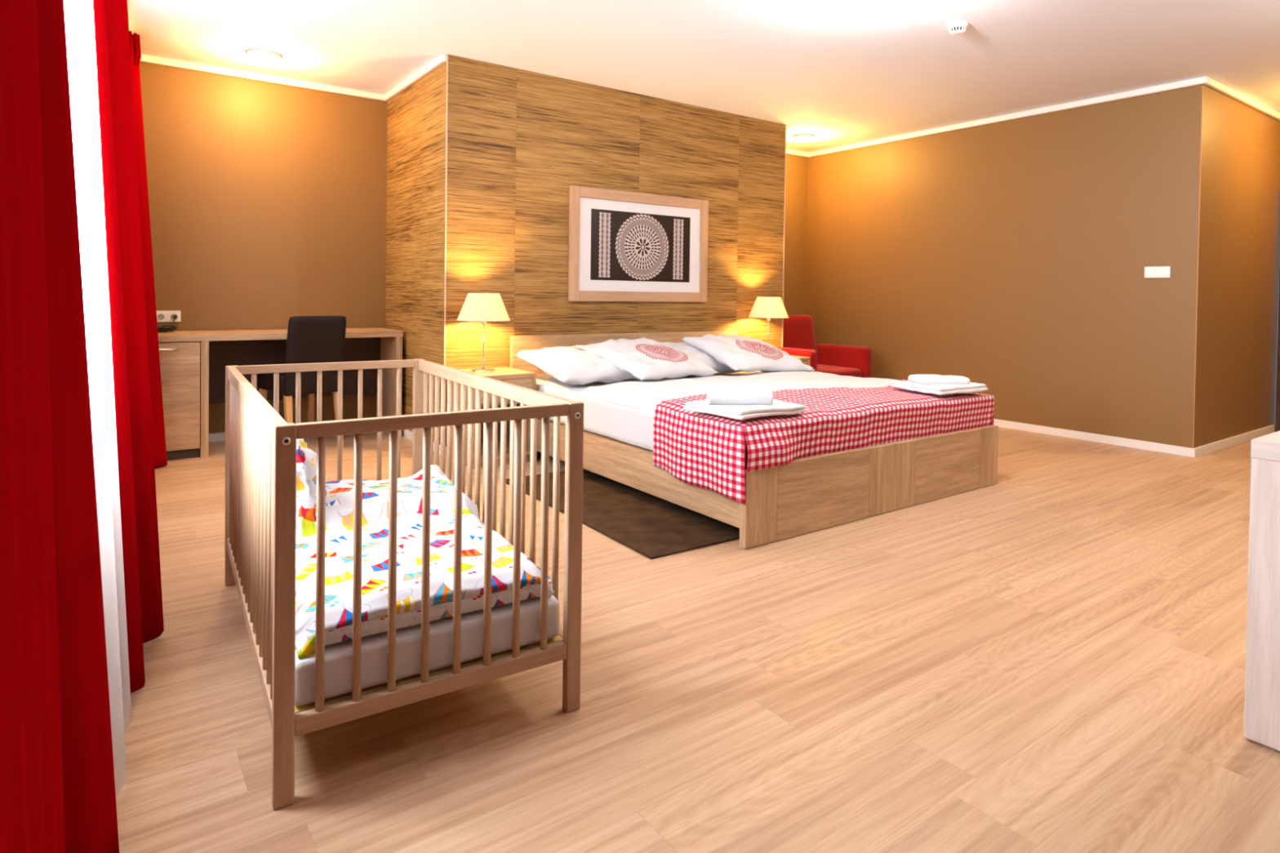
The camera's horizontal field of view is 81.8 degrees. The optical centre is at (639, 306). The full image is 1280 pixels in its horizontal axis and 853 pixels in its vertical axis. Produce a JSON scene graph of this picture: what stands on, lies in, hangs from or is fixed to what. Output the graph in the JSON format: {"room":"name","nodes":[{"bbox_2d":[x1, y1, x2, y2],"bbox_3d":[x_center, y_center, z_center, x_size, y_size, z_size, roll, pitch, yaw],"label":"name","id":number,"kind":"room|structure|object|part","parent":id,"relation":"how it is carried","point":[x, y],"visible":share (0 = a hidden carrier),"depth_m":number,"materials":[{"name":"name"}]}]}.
{"room":"hotel bedroom","nodes":[
{"label":"hotel bedroom","id":0,"kind":"room"},
{"bbox_2d":[139,62,386,433],"bbox_3d":[-3.045,-0.383,5.637,2.235,2.770,0.150,0,1,-36],"label":"wall","id":1,"kind":"structure","parent":0,"point":[267,201],"depth_m":5.66,"materials":[{"name":"brown paint"}]},
{"bbox_2d":[156,311,180,322],"bbox_3d":[-3.400,0.071,5.291,0.185,0.080,0.016,0,1,-36],"label":"wall socket","id":2,"kind":"object","parent":1,"relation":"attached to","point":[162,316],"visible":0.76,"depth_m":5.29,"materials":[{"name":"white plastic"}]},
{"bbox_2d":[208,431,225,442],"bbox_3d":[-2.934,0.973,5.651,1.935,0.062,0.014,0,1,-36],"label":"baseboard","id":3,"kind":"structure","parent":1,"relation":"attached to","point":[217,437],"depth_m":5.49,"materials":[{"name":"white paint"}]},
{"bbox_2d":[140,53,383,100],"bbox_3d":[-2.926,-1.739,5.574,1.950,0.051,0.035,0,1,-36],"label":"trim","id":4,"kind":"structure","parent":1,"relation":"attached to","point":[144,58],"depth_m":5.58,"materials":[{"name":"white paint"}]},
{"bbox_2d":[385,54,785,446],"bbox_3d":[-0.383,-0.363,6.623,3.339,2.770,1.355,0,1,-36],"label":"wall","id":5,"kind":"structure","parent":0,"point":[517,140],"depth_m":5.64,"materials":[{"name":"wood"}]},
{"bbox_2d":[383,53,446,101],"bbox_3d":[-1.734,-1.724,5.617,0.035,0.051,1.356,0,1,-36],"label":"trim","id":6,"kind":"structure","parent":5,"relation":"attached to","point":[441,60],"depth_m":5.50,"materials":[{"name":"white paint"}]},
{"bbox_2d":[401,429,440,454],"bbox_3d":[-1.754,0.989,5.655,0.014,0.062,1.356,0,1,-36],"label":"baseboard","id":7,"kind":"structure","parent":5,"relation":"attached to","point":[406,433],"depth_m":5.68,"materials":[{"name":"white paint"}]},
{"bbox_2d":[444,53,448,365],"bbox_3d":[-1.342,-0.382,5.098,0.008,2.707,0.008,0,1,-36],"label":"trim","id":8,"kind":"structure","parent":5,"relation":"attached to","point":[446,54],"depth_m":5.09,"materials":[{"name":"beige wood"}]},
{"bbox_2d":[568,185,708,302],"bbox_3d":[0.022,-0.483,6.055,1.383,0.886,0.032,0,1,-36],"label":"framed picture","id":9,"kind":"object","parent":5,"relation":"attached to","point":[624,246],"visible":1,"depth_m":6.01,"materials":[{"name":"brown wood"}]},
{"bbox_3d":[0.017,-0.081,6.062,1.219,0.082,0.032,0,1,-36],"label":"frame rail","id":10,"kind":"part","parent":9,"relation":"part of","materials":[{"name":"brown wood"}]},
{"bbox_2d":[590,208,690,282],"bbox_3d":[0.022,-0.486,6.052,0.998,0.555,0.002,0,1,-36],"label":"print","id":11,"kind":"object","parent":9,"relation":"attached to","point":[627,245],"depth_m":6.03,"materials":[{"name":"paper"}]},
{"bbox_3d":[0.027,-0.885,6.049,1.219,0.082,0.032,0,1,-36],"label":"frame rail","id":12,"kind":"part","parent":9,"relation":"part of","materials":[{"name":"brown wood"}]},
{"bbox_2d":[782,124,786,347],"bbox_3d":[1.370,-0.377,7.047,0.010,2.707,0.008,0,1,-36],"label":"trim","id":13,"kind":"structure","parent":5,"relation":"attached to","point":[785,125],"depth_m":7.04,"materials":[{"name":"beige wood"}]},
{"bbox_2d":[115,426,1279,852],"bbox_3d":[2.222,1.158,3.528,9.530,0.100,9.886,0,1,-36],"label":"floor","id":14,"kind":"structure","parent":0,"point":[1049,656],"depth_m":2.06,"materials":[{"name":"brown wood"}]},
{"bbox_2d":[157,328,402,460],"bbox_3d":[-2.747,0.596,5.405,1.850,0.828,0.584,0,1,-36],"label":"desk","id":15,"kind":"object","parent":14,"relation":"on","point":[193,363],"visible":0.49,"depth_m":5.33,"materials":[{"name":"brown wood"}]},
{"bbox_2d":[157,315,177,332],"bbox_3d":[-3.310,0.121,5.176,0.158,0.115,0.269,1,1,13],"label":"charger","id":16,"kind":"object","parent":15,"relation":"on","point":[163,328],"visible":0.66,"depth_m":5.12,"materials":[{"name":"black plastic"}]},
{"bbox_3d":[-3.104,0.280,4.801,0.178,0.013,0.034,0,1,-36],"label":"handle","id":17,"kind":"part","parent":15,"relation":"part of","materials":[{"name":"silver metal"}]},
{"bbox_3d":[-3.133,0.593,4.822,0.445,0.710,0.020,0,1,-36],"label":"door","id":18,"kind":"part","parent":15,"relation":"part of","materials":[{"name":"brown wood"}]},
{"bbox_3d":[-3.084,0.618,5.183,0.046,0.782,0.547,0,1,-36],"label":"panel","id":19,"kind":"part","parent":15,"relation":"part of","materials":[{"name":"brown wood"}]},
{"bbox_3d":[-2.644,0.466,5.687,1.255,0.482,0.020,0,1,-36],"label":"modesty panel","id":20,"kind":"part","parent":15,"relation":"part of","materials":[{"name":"brown laminate"}]},
{"bbox_3d":[-2.026,0.620,5.944,0.046,0.782,0.547,0,1,-36],"label":"panel","id":21,"kind":"part","parent":15,"relation":"part of","materials":[{"name":"brown wood"}]},
{"bbox_2d":[257,315,346,447],"bbox_3d":[-2.451,0.538,5.351,0.557,0.955,0.420,2,1,41],"label":"dining chair","id":22,"kind":"object","parent":14,"relation":"on","point":[309,339],"visible":0.73,"depth_m":5.19,"materials":[{"name":"black leather"}]},
{"bbox_3d":[-2.750,0.804,5.382,0.047,0.412,0.044,2,1,41],"label":"leg","id":23,"kind":"part","parent":22,"relation":"part of","materials":[{"name":"brown wood"}]},
{"bbox_3d":[-2.494,0.543,5.389,0.441,0.121,0.420,2,1,41],"label":"seat","id":24,"kind":"part","parent":22,"relation":"part of","materials":[{"name":"black leather"}]},
{"bbox_3d":[-2.421,0.814,5.093,0.096,0.412,0.044,2,1,41],"label":"leg","id":25,"kind":"part","parent":22,"relation":"part of","materials":[{"name":"brown wood"}]},
{"bbox_3d":[-2.519,0.803,5.645,0.047,0.412,0.044,2,1,41],"label":"leg","id":26,"kind":"part","parent":22,"relation":"part of","materials":[{"name":"brown wood"}]},
{"bbox_3d":[-2.291,0.342,5.209,0.138,0.554,0.418,2,1,41],"label":"backrest","id":27,"kind":"part","parent":22,"relation":"part of","materials":[{"name":"black leather"}]},
{"bbox_3d":[-2.189,0.812,5.356,0.096,0.412,0.044,2,1,41],"label":"leg","id":28,"kind":"part","parent":22,"relation":"part of","materials":[{"name":"brown wood"}]},
{"bbox_2d":[224,359,583,809],"bbox_3d":[-0.877,0.664,2.428,0.758,0.840,1.486,0,1,-33],"label":"cot","id":29,"kind":"object","parent":14,"relation":"on","point":[260,531],"visible":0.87,"depth_m":1.91,"materials":[{"name":"brown wood"}]},
{"bbox_3d":[-1.570,0.648,2.839,0.043,0.840,0.043,0,1,-33],"label":"post","id":30,"kind":"part","parent":29,"relation":"part of","materials":[{"name":"brown wood"}]},
{"bbox_3d":[-1.182,0.916,2.230,0.026,0.040,1.411,0,1,-33],"label":"rail","id":31,"kind":"part","parent":29,"relation":"part of","materials":[{"name":"brown wood"}]},
{"bbox_3d":[-1.173,0.267,2.220,0.026,0.045,1.411,0,1,-33],"label":"rail","id":32,"kind":"part","parent":29,"relation":"part of","materials":[{"name":"brown wood"}]},
{"bbox_3d":[-0.783,0.678,1.624,0.043,0.840,0.030,0,1,-33],"label":"post","id":33,"kind":"part","parent":29,"relation":"part of","materials":[{"name":"brown wood"}]},
{"bbox_3d":[-1.265,0.246,3.029,0.673,0.032,0.024,0,1,-33],"label":"rail","id":34,"kind":"part","parent":29,"relation":"part of","materials":[{"name":"brown wood"}]},
{"bbox_3d":[-0.969,0.649,3.228,0.043,0.840,0.043,0,1,-33],"label":"post","id":35,"kind":"part","parent":29,"relation":"part of","materials":[{"name":"brown wood"}]},
{"bbox_2d":[294,595,559,705],"bbox_3d":[-0.872,0.839,2.420,0.679,0.116,1.385,0,1,-33],"label":"mattress","id":36,"kind":"object","parent":29,"relation":"on","point":[338,661],"visible":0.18,"depth_m":1.81,"materials":[{"name":"white fabric"}]},
{"bbox_2d":[295,464,554,659],"bbox_3d":[-0.769,0.703,2.263,0.651,0.210,0.989,0,1,-33],"label":"duvet","id":37,"kind":"object","parent":36,"relation":"on","point":[339,538],"visible":0.59,"depth_m":1.99,"materials":[{"name":"fabric"}]},
{"bbox_2d":[296,438,329,524],"bbox_3d":[-1.091,0.559,2.358,0.163,0.362,0.469,0,1,-39],"label":"pillow","id":38,"kind":"object","parent":37,"relation":"on","point":[306,459],"visible":0.28,"depth_m":2.19,"materials":[{"name":"fabric"}]},
{"bbox_3d":[-0.487,0.932,1.824,0.673,0.040,0.028,0,1,-33],"label":"rail","id":39,"kind":"part","parent":29,"relation":"part of","materials":[{"name":"brown wood"}]},
{"bbox_3d":[-0.477,0.276,1.812,0.673,0.032,0.024,0,1,-33],"label":"rail","id":40,"kind":"part","parent":29,"relation":"part of","materials":[{"name":"brown wood"}]},
{"bbox_3d":[-0.567,0.268,2.612,0.026,0.045,1.411,0,1,-33],"label":"rail","id":41,"kind":"part","parent":29,"relation":"part of","materials":[{"name":"brown wood"}]},
{"bbox_3d":[-0.576,0.918,2.623,0.026,0.040,1.411,0,1,-33],"label":"rail","id":42,"kind":"part","parent":29,"relation":"part of","materials":[{"name":"brown wood"}]},
{"bbox_3d":[-0.183,0.680,2.013,0.043,0.840,0.030,0,1,-33],"label":"post","id":43,"kind":"part","parent":29,"relation":"part of","materials":[{"name":"brown wood"}]},
{"bbox_2d":[451,366,536,469],"bbox_3d":[-1.002,0.740,5.016,0.430,0.600,0.497,0,1,-36],"label":"nightstand","id":44,"kind":"object","parent":14,"relation":"on","point":[525,379],"visible":0.29,"depth_m":4.92,"materials":[{"name":"brown wood"}]},
{"bbox_3d":[-1.175,0.755,4.910,0.025,0.569,0.469,0,1,-36],"label":"panel","id":45,"kind":"part","parent":44,"relation":"part of","materials":[{"name":"brown wood"}]},
{"bbox_2d":[457,293,510,372],"bbox_3d":[-1.065,0.174,5.028,0.356,0.530,0.356,0,1,-36],"label":"table lamp","id":46,"kind":"object","parent":44,"relation":"on","point":[483,308],"visible":1,"depth_m":4.92,"materials":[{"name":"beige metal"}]},
{"bbox_3d":[-1.063,0.001,5.025,0.356,0.185,0.356,0,1,-36],"label":"lamp shade","id":47,"kind":"part","parent":46,"relation":"part of","materials":[{"name":"beige fabric"}]},
{"bbox_3d":[-1.141,0.726,5.210,0.378,0.519,0.020,0,1,-36],"label":"panel","id":48,"kind":"part","parent":44,"relation":"part of","materials":[{"name":"brown wood"}]},
{"bbox_2d":[480,401,519,406],"bbox_3d":[-1.008,0.631,5.025,0.378,0.018,0.429,0,1,-36],"label":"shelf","id":49,"kind":"object","parent":44,"relation":"attached to","point":[482,402],"depth_m":4.79,"materials":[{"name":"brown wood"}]},
{"bbox_2d":[480,440,530,461],"bbox_3d":[-1.010,0.980,5.027,0.378,0.020,0.439,0,1,-36],"label":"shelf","id":50,"kind":"object","parent":44,"relation":"attached to","point":[508,442],"depth_m":4.97,"materials":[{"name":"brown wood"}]},
{"bbox_3d":[-0.987,0.547,4.995,0.374,0.147,0.400,0,1,-36],"label":"drawer","id":51,"kind":"part","parent":44,"relation":"part of","materials":[{"name":"brown wood"}]},
{"bbox_3d":[-0.846,0.755,5.146,0.025,0.569,0.469,0,1,-36],"label":"panel","id":52,"kind":"part","parent":44,"relation":"part of","materials":[{"name":"brown wood"}]},
{"bbox_2d":[506,468,739,559],"bbox_3d":[-0.122,1.063,3.990,0.660,0.011,1.560,0,1,-35],"label":"rug","id":53,"kind":"object","parent":14,"relation":"on","point":[653,526],"visible":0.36,"depth_m":3.69,"materials":[{"name":"brown carpet"}]},
{"bbox_2d":[510,330,998,549],"bbox_3d":[0.663,0.652,4.984,2.283,0.822,2.533,0,1,-36],"label":"double bed","id":54,"kind":"object","parent":14,"relation":"on","point":[806,495],"visible":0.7,"depth_m":3.89,"materials":[{"name":"brown wood"}]},
{"bbox_3d":[-0.489,0.625,5.688,1.108,0.822,0.044,0,1,-36],"label":"headboard panel","id":55,"kind":"part","parent":54,"relation":"part of","materials":[{"name":"brown wood"}]},
{"bbox_3d":[-0.231,0.881,4.345,0.030,0.210,2.448,0,1,-36],"label":"rail","id":56,"kind":"part","parent":54,"relation":"part of","materials":[{"name":"brown wood"}]},
{"bbox_2d":[536,371,762,467],"bbox_3d":[0.604,0.656,4.941,2.042,0.242,2.402,0,1,-36],"label":"mattress","id":57,"kind":"object","parent":54,"relation":"on","point":[633,426],"visible":0.12,"depth_m":4.32,"materials":[{"name":"white fabric"}]},
{"bbox_2d":[515,343,639,385],"bbox_3d":[-0.362,0.397,5.146,0.780,0.232,0.731,0,1,-34],"label":"pillow","id":58,"kind":"object","parent":57,"relation":"on","point":[573,365],"visible":0.72,"depth_m":4.91,"materials":[{"name":"white fabric"}]},
{"bbox_2d":[662,342,739,373],"bbox_3d":[0.452,0.397,5.778,0.782,0.225,0.730,0,1,-37],"label":"pillow","id":59,"kind":"object","parent":57,"relation":"on","point":[708,359],"visible":0.23,"depth_m":5.55,"materials":[{"name":"white fabric"}]},
{"bbox_2d":[583,370,901,411],"bbox_3d":[0.868,0.568,4.617,2.094,0.182,1.520,0,1,-36],"label":"sheet","id":60,"kind":"object","parent":57,"relation":"on","point":[642,395],"visible":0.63,"depth_m":4.58,"materials":[{"name":"white fabric"}]},
{"bbox_2d":[573,337,720,381],"bbox_3d":[0.052,0.358,5.186,0.760,0.252,0.720,0,1,-42],"label":"pillow","id":61,"kind":"object","parent":60,"relation":"on","point":[646,359],"visible":0.94,"depth_m":5.00,"materials":[{"name":"white fabric"}]},
{"bbox_2d":[680,333,815,372],"bbox_3d":[0.821,0.361,5.676,0.765,0.283,0.716,0,1,-30],"label":"pillow","id":62,"kind":"object","parent":60,"relation":"on","point":[737,353],"visible":0.98,"depth_m":5.50,"materials":[{"name":"white fabric"}]},
{"bbox_2d":[653,379,994,505],"bbox_3d":[1.126,0.681,4.193,2.166,0.393,0.761,0,1,-36],"label":"throw","id":63,"kind":"object","parent":60,"relation":"on","point":[706,451],"visible":0.77,"depth_m":3.71,"materials":[{"name":"red fabric"}]},
{"bbox_2d":[683,399,806,420],"bbox_3d":[0.506,0.490,3.588,0.473,0.057,0.409,0,1,-40],"label":"bath towel","id":64,"kind":"object","parent":63,"relation":"on","point":[741,412],"visible":0.66,"depth_m":3.46,"materials":[{"name":"white fabric"}]},
{"bbox_2d":[706,390,773,404],"bbox_3d":[0.475,0.437,3.518,0.308,0.071,0.094,1,1,-2],"label":"rolled towel","id":65,"kind":"object","parent":64,"relation":"on","point":[713,397],"visible":0.98,"depth_m":3.48,"materials":[{"name":"white fabric"}]},
{"bbox_2d":[890,380,987,395],"bbox_3d":[1.836,0.488,4.535,0.481,0.055,0.435,0,1,-28],"label":"bath towel","id":66,"kind":"object","parent":63,"relation":"on","point":[939,389],"visible":0.73,"depth_m":4.38,"materials":[{"name":"white fabric"}]},
{"bbox_2d":[907,373,969,384],"bbox_3d":[1.840,0.446,4.548,0.308,0.052,0.224,1,1,-6],"label":"hand towel","id":67,"kind":"object","parent":66,"relation":"on","point":[922,379],"visible":0.95,"depth_m":4.45,"materials":[{"name":"white fabric"}]},
{"bbox_3d":[0.414,0.627,6.337,1.108,0.822,0.044,0,1,-36],"label":"headboard panel","id":68,"kind":"part","parent":54,"relation":"part of","materials":[{"name":"brown wood"}]},
{"bbox_3d":[0.898,0.907,3.623,0.672,0.355,0.039,0,1,-36],"label":"footboard panel","id":69,"kind":"part","parent":54,"relation":"part of","materials":[{"name":"brown wood"}]},
{"bbox_3d":[1.757,0.908,4.241,0.646,0.355,0.039,0,1,-36],"label":"footboard panel","id":70,"kind":"part","parent":54,"relation":"part of","materials":[{"name":"brown wood"}]},
{"bbox_2d":[791,355,809,365],"bbox_3d":[1.198,0.744,6.598,0.430,0.600,0.497,0,1,-36],"label":"nightstand","id":71,"kind":"object","parent":14,"relation":"on","point":[806,360],"visible":0.02,"depth_m":6.52,"materials":[{"name":"brown wood"}]},
{"bbox_2d":[748,297,788,343],"bbox_3d":[1.151,0.178,6.622,0.356,0.530,0.356,0,1,-36],"label":"table lamp","id":72,"kind":"object","parent":71,"relation":"on","point":[768,308],"visible":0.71,"depth_m":6.50,"materials":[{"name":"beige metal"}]},
{"bbox_3d":[1.154,0.005,6.619,0.356,0.185,0.356,0,1,-36],"label":"lamp shade","id":73,"kind":"part","parent":72,"relation":"part of","materials":[{"name":"beige fabric"}]},
{"bbox_2d":[781,315,871,377],"bbox_3d":[1.683,0.568,7.354,0.911,0.940,0.834,0,1,-36],"label":"armchair","id":74,"kind":"object","parent":14,"relation":"on","point":[798,333],"visible":0.22,"depth_m":7.48,"materials":[{"name":"red fabric"}]},
{"bbox_3d":[1.413,0.687,7.045,0.111,0.585,0.641,0,1,-36],"label":"armrest","id":75,"kind":"part","parent":74,"relation":"part of","materials":[{"name":"red fabric"}]},
{"bbox_3d":[1.512,0.422,7.593,0.796,0.660,0.242,0,1,-36],"label":"backrest","id":76,"kind":"part","parent":74,"relation":"part of","materials":[{"name":"red fabric"}]},
{"bbox_2d":[817,364,861,377],"bbox_3d":[1.743,0.690,7.270,0.670,0.181,0.581,0,1,-36],"label":"seat cushion","id":77,"kind":"object","parent":74,"relation":"on","point":[849,370],"depth_m":7.19,"materials":[{"name":"red fabric"}]},
{"bbox_3d":[2.062,0.688,7.511,0.111,0.585,0.641,0,1,-36],"label":"armrest","id":78,"kind":"part","parent":74,"relation":"part of","materials":[{"name":"red fabric"}]},
{"bbox_2d":[1244,431,1279,751],"bbox_3d":[2.309,0.741,2.092,1.405,0.782,0.631,0,1,-36],"label":"sideboard","id":79,"kind":"object","parent":14,"relation":"on","point":[1262,681],"visible":1,"depth_m":1.89,"materials":[{"name":"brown wood"}]},
{"bbox_2d":[127,0,1279,152],"bbox_3d":[2.261,-1.712,3.481,9.530,0.100,9.886,0,1,-36],"label":"ceiling","id":80,"kind":"structure","parent":0,"point":[839,73],"depth_m":4.84,"materials":[{"name":"white paint"}]},
{"bbox_2d":[246,48,281,65],"bbox_3d":[-2.610,-1.721,5.125,0.216,0.066,0.216,0,1,-36],"label":"ceiling lamp","id":81,"kind":"object","parent":80,"relation":"attached to","point":[261,56],"visible":1,"depth_m":5.06,"materials":[{"name":"white plastic"}]},
{"bbox_2d":[794,133,813,142],"bbox_3d":[1.661,-1.704,7.494,0.194,0.061,0.194,0,1,-36],"label":"ceiling lamp","id":82,"kind":"object","parent":80,"relation":"attached to","point":[799,137],"visible":1,"depth_m":7.43,"materials":[{"name":"white plastic"}]},
{"bbox_2d":[946,21,968,35],"bbox_3d":[1.895,-1.653,4.405,0.116,0.056,0.116,0,1,-36],"label":"smoke detector","id":83,"kind":"object","parent":80,"relation":"attached to","point":[958,28],"visible":1,"depth_m":4.37,"materials":[{"name":"white plastic"}]},
{"bbox_2d":[948,25,966,35],"bbox_3d":[1.895,-1.644,4.405,0.100,0.036,0.100,0,1,-36],"label":"grille","id":84,"kind":"object","parent":83,"relation":"attached to","point":[954,30],"depth_m":4.38,"materials":[{"name":"white plastic"}]},
{"bbox_3d":[-1.670,-1.668,2.167,0.387,0.049,5.951,0,1,-36],"label":"rail","id":85,"kind":"object","parent":80,"relation":"attached to","visible":0},
{"bbox_2d":[0,0,119,852],"bbox_3d":[-0.787,-0.245,0.827,0.341,2.689,1.481,0,1,-36],"label":"curtain","id":86,"kind":"object","parent":85,"relation":"hanging from","point":[58,794],"visible":1,"depth_m":0.87,"materials":[{"name":"red fabric"}]},
{"bbox_2d":[63,0,131,795],"bbox_3d":[-1.101,-0.254,1.294,0.345,2.675,2.214,0,1,-34],"label":"sheer curtain","id":87,"kind":"object","parent":85,"relation":"hanging from","point":[78,14],"visible":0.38,"depth_m":1.62,"materials":[{"name":"white fabric"}]},
{"bbox_2d":[93,0,164,693],"bbox_3d":[-1.642,-0.279,2.156,0.413,2.689,0.760,0,1,-30],"label":"curtain","id":88,"kind":"object","parent":85,"relation":"hanging from","point":[133,415],"visible":0.35,"depth_m":2.28,"materials":[{"name":"red fabric"}]},
{"bbox_2d":[128,31,167,467],"bbox_3d":[-3.109,-0.336,4.442,0.400,2.689,0.568,0,1,-23],"label":"curtain","id":89,"kind":"object","parent":85,"relation":"hanging from","point":[155,382],"visible":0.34,"depth_m":4.59,"materials":[{"name":"red fabric"}]},
{"bbox_2d":[783,154,807,315],"bbox_3d":[1.389,-0.364,8.164,1.336,2.770,0.150,0,1,-36],"label":"wall","id":90,"kind":"structure","parent":0,"point":[796,175],"depth_m":8.32,"materials":[{"name":"brown paint"}]},
{"bbox_2d":[786,148,807,157],"bbox_3d":[1.406,-1.720,8.027,1.201,0.051,0.035,0,1,-36],"label":"trim","id":91,"kind":"structure","parent":90,"relation":"attached to","point":[795,153],"depth_m":8.26,"materials":[{"name":"white paint"}]},
{"bbox_2d":[804,84,1279,448],"bbox_3d":[3.762,-0.322,7.566,2.020,2.770,3.893,0,1,-36],"label":"wall","id":92,"kind":"structure","parent":0,"point":[1011,257],"depth_m":6.18,"materials":[{"name":"brown paint"}]},
{"bbox_2d":[806,75,1208,157],"bbox_3d":[3.000,-1.680,6.869,0.035,0.051,3.778,0,1,-36],"label":"trim","id":93,"kind":"structure","parent":92,"relation":"attached to","point":[1202,80],"depth_m":6.35,"materials":[{"name":"white paint"}]},
{"bbox_2d":[993,418,1195,457],"bbox_3d":[2.966,1.032,6.927,0.014,0.062,3.757,0,1,-36],"label":"baseboard","id":94,"kind":"structure","parent":92,"relation":"attached to","point":[1187,451],"depth_m":5.91,"materials":[{"name":"white paint"}]},
{"bbox_2d":[1144,266,1170,278],"bbox_3d":[3.922,-0.260,5.599,0.014,0.086,0.170,0,1,-36],"label":"light switch","id":95,"kind":"object","parent":92,"relation":"attached to","point":[1165,271],"visible":1,"depth_m":5.60,"materials":[{"name":"white plastic"}]},
{"bbox_2d":[1192,85,1203,448],"bbox_3d":[4.078,-0.284,5.396,0.007,2.648,0.007,0,1,-36],"label":"trim","id":96,"kind":"structure","parent":92,"relation":"attached to","point":[1202,86],"depth_m":5.39,"materials":[{"name":"brown"}]},
{"bbox_2d":[1195,425,1275,457],"bbox_3d":[4.823,1.072,5.958,1.870,0.062,0.014,0,1,-36],"label":"baseboard","id":97,"kind":"structure","parent":92,"relation":"attached to","point":[1226,442],"depth_m":5.88,"materials":[{"name":"white paint"}]},
{"bbox_2d":[1204,77,1279,120],"bbox_3d":[4.851,-1.639,5.895,1.835,0.051,0.035,0,1,-36],"label":"trim","id":98,"kind":"structure","parent":92,"relation":"attached to","point":[1211,83],"depth_m":5.79,"materials":[{"name":"white paint"}]},
{"bbox_3d":[7.476,-0.214,4.001,0.150,2.770,4.180,0,1,-36],"label":"wall","id":99,"kind":"structure","parent":0,"visible":0},
{"bbox_2d":[1275,271,1279,431],"bbox_3d":[5.928,0.051,6.089,0.164,2.130,1.005,0,1,-36],"label":"door","id":100,"kind":"structure","parent":99,"relation":"in","point":[1277,391],"depth_m":6.46,"materials":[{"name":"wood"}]}
]}

